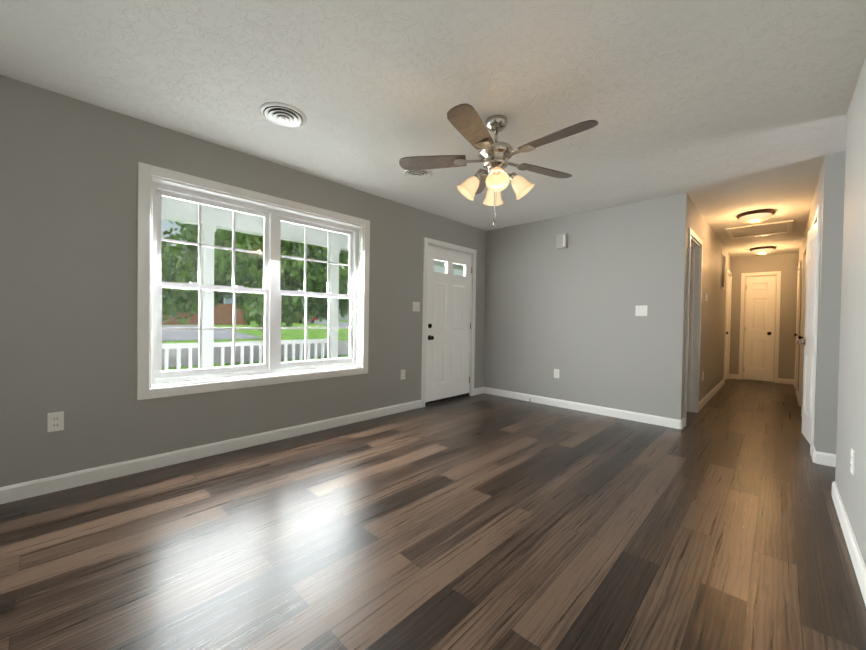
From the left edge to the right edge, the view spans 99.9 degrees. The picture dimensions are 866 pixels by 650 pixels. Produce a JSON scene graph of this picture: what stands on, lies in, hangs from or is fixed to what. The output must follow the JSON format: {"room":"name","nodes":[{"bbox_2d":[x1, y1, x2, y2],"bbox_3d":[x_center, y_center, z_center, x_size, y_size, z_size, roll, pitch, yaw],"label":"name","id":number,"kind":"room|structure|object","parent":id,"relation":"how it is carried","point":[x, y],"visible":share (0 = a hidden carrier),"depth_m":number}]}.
{"room":"empty living room","nodes":[
{"label":"empty living room","id":0,"kind":"room"},
{"bbox_2d":[0,75,485,486],"bbox_3d":[-1.021,0.304,3.720,0.160,3.440,5.270,2,1,44],"label":"wall","id":1,"kind":"structure","parent":0,"point":[68,241],"depth_m":2.41},
{"bbox_2d":[48,411,63,431],"bbox_3d":[-2.322,0.596,2.240,0.009,0.115,0.070,2,1,44],"label":"outlet","id":2,"kind":"object","parent":1,"relation":"attached to","point":[55,421],"depth_m":2.24},
{"bbox_2d":[0,400,421,503],"bbox_3d":[-1.462,0.978,3.151,0.014,0.095,3.839,2,1,44],"label":"baseboard","id":3,"kind":"structure","parent":1,"relation":"attached to","point":[24,490],"depth_m":2.67},
{"bbox_2d":[137,162,369,399],"bbox_3d":[-1.422,-0.300,3.267,0.177,1.640,1.950,2,1,44],"label":"living room window","id":4,"kind":"structure","parent":1,"relation":"in","point":[272,292],"depth_m":3.07},
{"bbox_2d":[401,369,404,379],"bbox_3d":[-0.354,0.586,4.308,0.009,0.115,0.070,2,1,44],"label":"outlet","id":5,"kind":"object","parent":1,"relation":"attached to","point":[402,371],"depth_m":4.30},
{"bbox_2d":[413,302,419,311],"bbox_3d":[-0.202,-0.223,4.438,0.014,0.115,0.116,2,1,44],"label":"light switch","id":6,"kind":"object","parent":1,"relation":"attached to","point":[416,305],"depth_m":4.44},
{"bbox_2d":[425,245,471,404],"bbox_3d":[0.232,0.008,4.924,0.104,2.032,0.922,2,1,44],"label":"front door","id":7,"kind":"structure","parent":1,"relation":"in","point":[448,326],"depth_m":4.90},
{"bbox_2d":[421,237,476,406],"bbox_3d":[0.183,-0.031,4.963,0.177,2.120,1.072,2,1,44],"label":"door frame","id":8,"kind":"structure","parent":1,"relation":"attached to","point":[472,300],"depth_m":4.82},
{"bbox_2d":[0,379,865,649],"bbox_3d":[2.706,1.146,3.514,5.880,0.120,10.350,2,1,44],"label":"floor","id":9,"kind":"structure","parent":0,"point":[483,521],"depth_m":1.79},
{"bbox_2d":[0,0,865,257],"bbox_3d":[2.747,-1.413,3.476,5.880,0.120,10.350,2,1,44],"label":"ceiling","id":10,"kind":"structure","parent":0,"point":[722,114],"depth_m":2.08},
{"bbox_2d":[259,102,306,126],"bbox_3d":[-0.995,-1.379,2.418,0.290,0.036,0.290,2,1,44],"label":"ceiling vent","id":11,"kind":"object","parent":10,"relation":"in","point":[281,114],"visible":0.98,"depth_m":2.40},
{"bbox_2d":[403,169,431,179],"bbox_3d":[-0.141,-1.379,3.345,0.270,0.036,0.270,2,1,44],"label":"ceiling vent","id":12,"kind":"object","parent":10,"relation":"in","point":[418,174],"visible":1,"depth_m":3.33},
{"bbox_2d":[399,103,597,226],"bbox_3d":[0.453,-1.016,2.413,1.236,0.715,1.280,2,1,44],"label":"ceiling fan","id":13,"kind":"object","parent":10,"relation":"hanging from","point":[468,124],"visible":1,"depth_m":2.39},
{"bbox_2d":[736,209,774,223],"bbox_3d":[3.899,-1.284,4.402,0.356,0.130,0.356,2,1,44],"label":"hall ceiling light","id":14,"kind":"object","parent":10,"relation":"attached to","point":[754,216],"visible":1,"depth_m":4.31},
{"bbox_2d":[725,220,792,238],"bbox_3d":[4.624,-1.341,5.162,0.680,0.016,0.800,2,1,44],"label":"attic hatch","id":15,"kind":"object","parent":10,"relation":"in","point":[780,227],"depth_m":5.13},
{"bbox_2d":[749,246,776,255],"bbox_3d":[5.781,-1.283,6.380,0.356,0.130,0.356,2,1,44],"label":"hall ceiling light","id":16,"kind":"object","parent":10,"relation":"attached to","point":[762,251],"visible":1,"depth_m":6.29},
{"bbox_2d":[483,195,672,417],"bbox_3d":[1.682,-0.168,4.703,2.380,2.440,0.120,2,1,44],"label":"wall","id":17,"kind":"structure","parent":0,"point":[568,312],"depth_m":4.45},
{"bbox_2d":[554,369,558,377],"bbox_3d":[1.596,0.626,4.696,0.070,0.115,0.009,2,1,44],"label":"outlet","id":18,"kind":"object","parent":17,"relation":"attached to","point":[556,371],"depth_m":4.69},
{"bbox_2d":[556,233,567,248],"bbox_3d":[1.638,-1.067,4.629,0.130,0.180,0.047,2,1,44],"label":"door chime","id":19,"kind":"object","parent":17,"relation":"attached to","point":[561,241],"visible":0.98,"depth_m":4.61},
{"bbox_2d":[480,387,683,428],"bbox_3d":[1.666,1.006,4.626,2.514,0.095,0.014,2,1,44],"label":"baseboard","id":20,"kind":"structure","parent":17,"relation":"attached to","point":[634,416],"depth_m":4.38},
{"bbox_2d":[635,305,646,315],"bbox_3d":[2.302,-0.158,4.021,0.116,0.115,0.014,2,1,44],"label":"light switch","id":21,"kind":"object","parent":17,"relation":"attached to","point":[639,310],"depth_m":4.02},
{"bbox_2d":[667,193,731,419],"bbox_3d":[4.289,0.359,5.646,0.120,3.440,5.080,2,1,44],"label":"wall","id":22,"kind":"structure","parent":0,"point":[686,214],"depth_m":4.16},
{"bbox_2d":[684,228,702,425],"bbox_3d":[2.956,0.026,4.222,0.135,2.112,0.878,2,1,44],"label":"door frame","id":23,"kind":"structure","parent":22,"relation":"attached to","point":[693,324],"depth_m":4.47},
{"bbox_2d":[698,379,723,411],"bbox_3d":[4.296,1.033,5.577,0.014,0.095,2.938,2,1,44],"label":"baseboard","id":24,"kind":"structure","parent":22,"relation":"attached to","point":[717,387],"depth_m":5.31},
{"bbox_2d":[720,251,725,289],"bbox_3d":[4.949,-0.919,6.205,0.013,0.600,0.560,2,1,44],"label":"air vent","id":25,"kind":"object","parent":22,"relation":"in","point":[723,264],"visible":1,"depth_m":6.21},
{"bbox_2d":[725,276,728,379],"bbox_3d":[5.614,0.059,6.952,0.093,2.020,0.730,2,1,44],"label":"hall door","id":26,"kind":"structure","parent":22,"relation":"in","point":[726,327],"depth_m":7.13},
{"bbox_2d":[723,268,731,383],"bbox_3d":[5.582,0.027,6.982,0.135,2.112,0.878,2,1,44],"label":"door frame","id":27,"kind":"structure","parent":22,"relation":"attached to","point":[728,273],"depth_m":7.21},
{"bbox_2d":[729,252,798,379],"bbox_3d":[6.386,0.371,7.074,0.950,3.440,0.120,2,1,44],"label":"wall","id":28,"kind":"structure","parent":0,"point":[786,264],"depth_m":6.84},
{"bbox_2d":[744,276,775,381],"bbox_3d":[6.326,0.069,7.057,0.426,2.020,0.093,2,1,44],"label":"door","id":29,"kind":"structure","parent":28,"relation":"in","point":[759,327],"depth_m":7.06},
{"bbox_2d":[739,271,780,382],"bbox_3d":[6.359,0.038,7.086,0.568,2.112,0.135,2,1,44],"label":"door frame","id":30,"kind":"structure","parent":28,"relation":"attached to","point":[743,275],"depth_m":6.95},
{"bbox_2d":[796,151,845,454],"bbox_3d":[4.960,0.383,4.800,0.120,3.440,5.380,2,1,44],"label":"wall","id":31,"kind":"structure","parent":0,"point":[829,193],"depth_m":2.85},
{"bbox_2d":[794,262,799,387],"bbox_3d":[6.089,0.050,5.989,0.135,2.112,0.878,2,1,44],"label":"door frame","id":32,"kind":"structure","parent":31,"relation":"attached to","point":[798,280],"depth_m":6.29},
{"bbox_2d":[796,241,806,416],"bbox_3d":[4.780,0.049,4.613,0.135,2.112,0.878,2,1,44],"label":"door frame","id":33,"kind":"structure","parent":31,"relation":"attached to","point":[805,248],"depth_m":4.92},
{"bbox_2d":[797,222,816,443],"bbox_3d":[3.503,0.078,3.379,0.152,2.020,0.737,2,1,44],"label":"hall door","id":34,"kind":"structure","parent":31,"relation":"in","point":[808,341],"depth_m":3.47},
{"bbox_2d":[804,204,820,454],"bbox_3d":[3.560,0.049,3.330,0.135,2.112,0.878,2,1,44],"label":"door frame","id":35,"kind":"structure","parent":31,"relation":"attached to","point":[817,218],"depth_m":3.06},
{"bbox_2d":[811,446,835,466],"bbox_3d":[3.821,1.076,2.161,2.164,0.095,0.014,2,1,44],"label":"baseboard","id":36,"kind":"structure","parent":31,"relation":"attached to","point":[822,458],"depth_m":2.86},
{"bbox_2d":[835,56,865,565],"bbox_3d":[1.227,-0.117,0.788,0.120,2.440,4.120,2,1,44],"label":"wall","id":37,"kind":"structure","parent":0,"point":[851,421],"depth_m":1.90},
{"bbox_2d":[832,481,865,605],"bbox_3d":[1.160,1.053,0.851,0.014,0.095,4.120,2,1,44],"label":"baseboard","id":38,"kind":"structure","parent":37,"relation":"attached to","point":[858,563],"depth_m":1.73},
{"bbox_2d":[850,448,854,474],"bbox_3d":[2.091,0.681,1.814,0.009,0.115,0.070,2,1,44],"label":"outlet","id":39,"kind":"object","parent":37,"relation":"attached to","point":[852,458],"depth_m":1.79},
{"label":"outside","id":40,"kind":"structure","parent":0,"visible":0},
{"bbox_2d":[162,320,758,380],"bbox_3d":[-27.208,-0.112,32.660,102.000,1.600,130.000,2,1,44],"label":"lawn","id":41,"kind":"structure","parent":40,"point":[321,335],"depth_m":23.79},
{"bbox_2d":[164,266,241,303],"bbox_3d":[-24.491,-3.179,39.047,9.700,5.600,11.700,2,1,44],"label":"house","id":42,"kind":"structure","parent":41,"relation":"on","point":[227,300],"depth_m":36.50},
{"bbox_2d":[162,303,246,324],"bbox_3d":[-22.742,-0.894,24.270,0.060,1.750,20.000,2,1,44],"label":"fence","id":43,"kind":"object","parent":41,"relation":"on","point":[223,310],"depth_m":29.81},
{"bbox_2d":[162,325,260,340],"bbox_3d":[-15.984,0.384,21.980,11.000,0.495,7.000,2,1,44],"label":"driveway","id":44,"kind":"structure","parent":41,"relation":"on","point":[171,336],"depth_m":21.24},
{"bbox_2d":[162,340,348,366],"bbox_3d":[-8.314,1.099,14.682,5.400,0.243,130.000,2,1,44],"label":"gravel","id":45,"kind":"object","parent":41,"relation":"on","point":[237,352],"depth_m":14.63},
{"bbox_2d":[161,220,349,338],"bbox_3d":[-5.374,-2.016,11.306,6.770,6.937,7.619,2,1,44],"label":"tree","id":46,"kind":"object","parent":41,"relation":"on","point":[186,273],"depth_m":9.92},
{"bbox_2d":[295,315,317,322],"bbox_3d":[-14.163,-0.895,37.640,4.300,1.300,1.760,1,1,24],"label":"car","id":47,"kind":"object","parent":41,"relation":"on","point":[313,320],"depth_m":36.99},
{"bbox_2d":[162,196,462,370],"bbox_3d":[-1.961,-0.102,4.497,2.290,3.200,20.000,2,1,44],"label":"porch","id":48,"kind":"object","parent":41,"relation":"on","point":[206,253],"depth_m":4.74},
{"bbox_2d":[307,321,348,326],"bbox_3d":[-7.143,0.154,36.344,18.000,0.810,5.000,2,1,44],"label":"driveway","id":49,"kind":"structure","parent":41,"relation":"on","point":[340,323],"depth_m":38.96},
{"bbox_2d":[318,309,348,320],"bbox_3d":[-15.418,-3.409,51.464,9.040,5.800,13.200,2,1,44],"label":"house","id":50,"kind":"structure","parent":41,"relation":"on","point":[346,318],"depth_m":48.63}
]}

